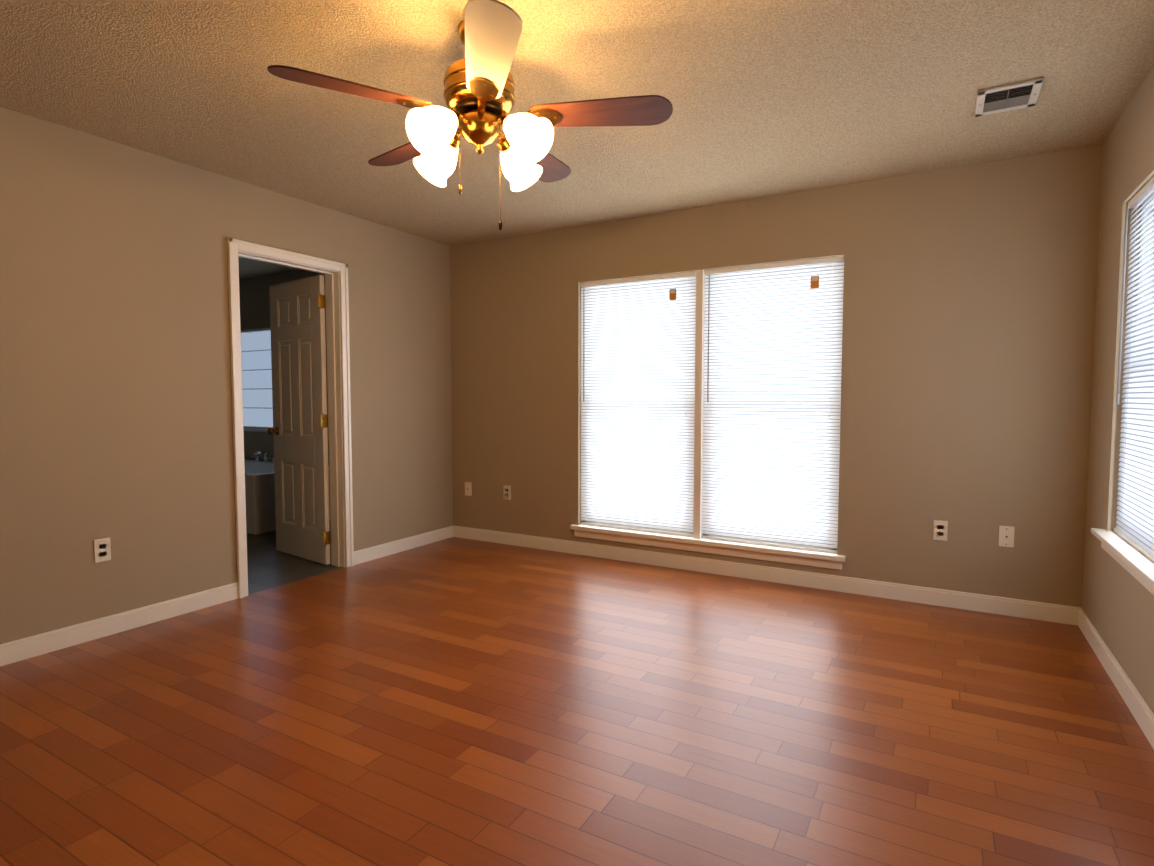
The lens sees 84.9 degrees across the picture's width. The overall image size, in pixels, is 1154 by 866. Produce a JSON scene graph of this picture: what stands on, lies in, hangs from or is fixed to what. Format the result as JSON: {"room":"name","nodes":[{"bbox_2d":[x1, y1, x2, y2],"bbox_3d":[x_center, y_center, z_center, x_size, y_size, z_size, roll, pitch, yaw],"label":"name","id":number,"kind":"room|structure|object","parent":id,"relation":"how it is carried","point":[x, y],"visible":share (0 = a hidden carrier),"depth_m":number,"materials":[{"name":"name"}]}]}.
{"room":"empty bedroom","nodes":[
{"label":"empty bedroom","id":0,"kind":"room"},
{"bbox_2d":[0,107,452,643],"bbox_3d":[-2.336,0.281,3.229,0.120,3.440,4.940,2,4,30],"label":"wall","id":1,"kind":"structure","parent":0,"point":[116,422],"depth_m":3.27,"materials":[{"name":"beige paint"}]},
{"bbox_2d":[94,537,110,562],"bbox_3d":[-2.340,0.578,3.109,0.009,0.114,0.070,2,4,30],"label":"electrical outlet","id":2,"kind":"object","parent":1,"relation":"attached to","point":[102,550],"visible":1,"depth_m":3.11,"materials":[{"name":"beige plastic"}]},
{"bbox_2d":[0,582,238,665],"bbox_3d":[-2.716,0.996,2.470,0.014,0.095,2.878,2,4,30],"label":"baseboard","id":3,"kind":"structure","parent":1,"relation":"attached to","point":[80,633],"depth_m":3.14,"materials":[{"name":"white wood"}]},
{"bbox_2d":[227,238,353,597],"bbox_3d":[-1.851,-0.092,4.055,0.176,2.092,0.834,2,4,30],"label":"door frame","id":4,"kind":"structure","parent":1,"relation":"attached to","point":[339,399],"depth_m":4.30,"materials":[{"name":"white wood"}]},
{"bbox_2d":[267,275,330,564],"bbox_3d":[-2.023,-0.092,4.590,0.712,2.012,0.175,2,4,38],"label":"door","id":5,"kind":"structure","parent":1,"relation":"in","point":[299,430],"depth_m":4.55,"materials":[{"name":"beige wood"}]},
{"bbox_2d":[354,526,451,564],"bbox_3d":[-1.322,0.861,4.896,0.014,0.095,1.058,2,4,30],"label":"baseboard","id":6,"kind":"structure","parent":1,"relation":"attached to","point":[382,550],"depth_m":4.83,"materials":[{"name":"white wood"}]},
{"bbox_2d":[0,530,1153,865],"bbox_3d":[-1.872,1.059,3.092,7.905,0.100,5.090,2,4,30],"label":"floor","id":7,"kind":"structure","parent":0,"point":[454,701],"depth_m":2.25,"materials":[{"name":"laminate"}]},
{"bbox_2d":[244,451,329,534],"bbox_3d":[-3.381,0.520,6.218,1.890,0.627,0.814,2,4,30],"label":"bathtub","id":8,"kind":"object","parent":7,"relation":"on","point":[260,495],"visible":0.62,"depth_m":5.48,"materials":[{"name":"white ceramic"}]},
{"bbox_2d":[0,0,1153,278],"bbox_3d":[-1.872,-1.477,2.950,7.905,0.100,5.090,2,4,30],"label":"ceiling","id":9,"kind":"structure","parent":0,"point":[766,98],"depth_m":2.56,"materials":[{"name":"beige paint"}]},
{"bbox_2d":[267,0,672,229],"bbox_3d":[-0.334,-1.047,2.220,1.256,0.677,1.239,2,4,30],"label":"fan","id":10,"kind":"object","parent":9,"relation":"hanging from","point":[479,89],"visible":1,"depth_m":2.08,"materials":[{"name":"brown wood"}]},
{"bbox_2d":[975,77,1043,116],"bbox_3d":[1.802,-1.402,2.640,0.220,0.014,0.260,2,4,30],"label":"ceiling vent","id":11,"kind":"object","parent":9,"relation":"in","point":[1010,96],"visible":0.98,"depth_m":2.63,"materials":[{"name":"silver metal"}]},
{"bbox_2d":[239,144,1102,607],"bbox_3d":[-0.643,-0.328,5.160,7.905,2.440,0.150,2,4,30],"label":"wall","id":12,"kind":"structure","parent":0,"point":[969,298],"depth_m":3.63,"materials":[{"name":"beige paint"}]},
{"bbox_2d":[243,429,266,431],"bbox_3d":[-3.135,-0.021,6.528,1.360,0.025,0.050,2,4,30],"label":"sill","id":13,"kind":"structure","parent":12,"relation":"attached to","point":[260,430],"depth_m":6.63,"materials":[{"name":"white"}]},
{"bbox_2d":[241,328,272,428],"bbox_3d":[-3.102,-0.561,6.554,1.300,1.050,0.100,2,4,30],"label":"bathroom window","id":14,"kind":"structure","parent":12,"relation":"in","point":[256,378],"depth_m":6.68,"materials":[{"name":"white plastic"}]},
{"bbox_2d":[465,482,471,495],"bbox_3d":[-0.911,0.467,5.264,0.070,0.114,0.014,2,4,30],"label":"electrical outlet","id":15,"kind":"object","parent":12,"relation":"attached to","point":[468,488],"visible":1,"depth_m":5.26,"materials":[{"name":"beige plastic"}]},
{"bbox_2d":[503,485,510,499],"bbox_3d":[-0.563,0.478,5.068,0.070,0.114,0.009,2,4,30],"label":"electrical outlet","id":16,"kind":"object","parent":12,"relation":"attached to","point":[507,492],"visible":1,"depth_m":5.06,"materials":[{"name":"beige plastic"}]},
{"bbox_2d":[570,524,845,569],"bbox_3d":[0.807,0.762,4.316,1.920,0.088,0.115,2,4,30],"label":"sill","id":17,"kind":"structure","parent":12,"relation":"attached to","point":[782,554],"depth_m":4.21,"materials":[{"name":"white wood"}]},
{"bbox_2d":[580,256,843,552],"bbox_3d":[0.842,-0.186,4.323,1.820,1.810,0.158,2,4,30],"label":"window","id":18,"kind":"structure","parent":12,"relation":"in","point":[772,386],"depth_m":4.20,"materials":[{"name":"white plastic"}]},
{"bbox_2d":[452,525,1075,624],"bbox_3d":[0.763,0.893,4.327,4.200,0.095,0.014,2,4,30],"label":"baseboard","id":19,"kind":"structure","parent":12,"relation":"attached to","point":[1057,613],"depth_m":3.95,"materials":[{"name":"white wood"}]},
{"bbox_2d":[933,520,947,540],"bbox_3d":[2.057,0.552,3.567,0.070,0.114,0.009,2,4,30],"label":"electrical outlet","id":20,"kind":"object","parent":12,"relation":"attached to","point":[940,529],"visible":1,"depth_m":3.56,"materials":[{"name":"beige plastic"}]},
{"bbox_2d":[998,525,1014,547],"bbox_3d":[2.324,0.561,3.411,0.070,0.114,0.014,2,4,30],"label":"electrical outlet","id":21,"kind":"object","parent":12,"relation":"attached to","point":[1006,536],"visible":1,"depth_m":3.41,"materials":[{"name":"beige plastic"}]},
{"bbox_2d":[1082,66,1153,712],"bbox_3d":[1.454,-0.097,1.030,0.150,2.440,4.940,2,4,30],"label":"wall","id":22,"kind":"structure","parent":0,"point":[1117,603],"depth_m":2.81,"materials":[{"name":"beige paint"}]},
{"bbox_2d":[1072,607,1153,748],"bbox_3d":[1.413,1.068,1.188,0.014,0.095,4.820,2,4,30],"label":"baseboard","id":23,"kind":"structure","parent":22,"relation":"attached to","point":[1142,713],"depth_m":2.54,"materials":[{"name":"white wood"}]},
{"bbox_2d":[1091,528,1153,594],"bbox_3d":[2.095,0.510,2.313,0.120,0.083,1.300,2,4,30],"label":"sill","id":24,"kind":"structure","parent":22,"relation":"attached to","point":[1135,563],"depth_m":2.44,"materials":[{"name":"white wood"}]},
{"bbox_2d":[1114,176,1153,560],"bbox_3d":[2.156,-0.250,2.235,0.158,1.450,1.200,2,4,30],"label":"window","id":25,"kind":"structure","parent":22,"relation":"in","point":[1135,515],"depth_m":2.58,"materials":[{"name":"white plastic"}]}
]}

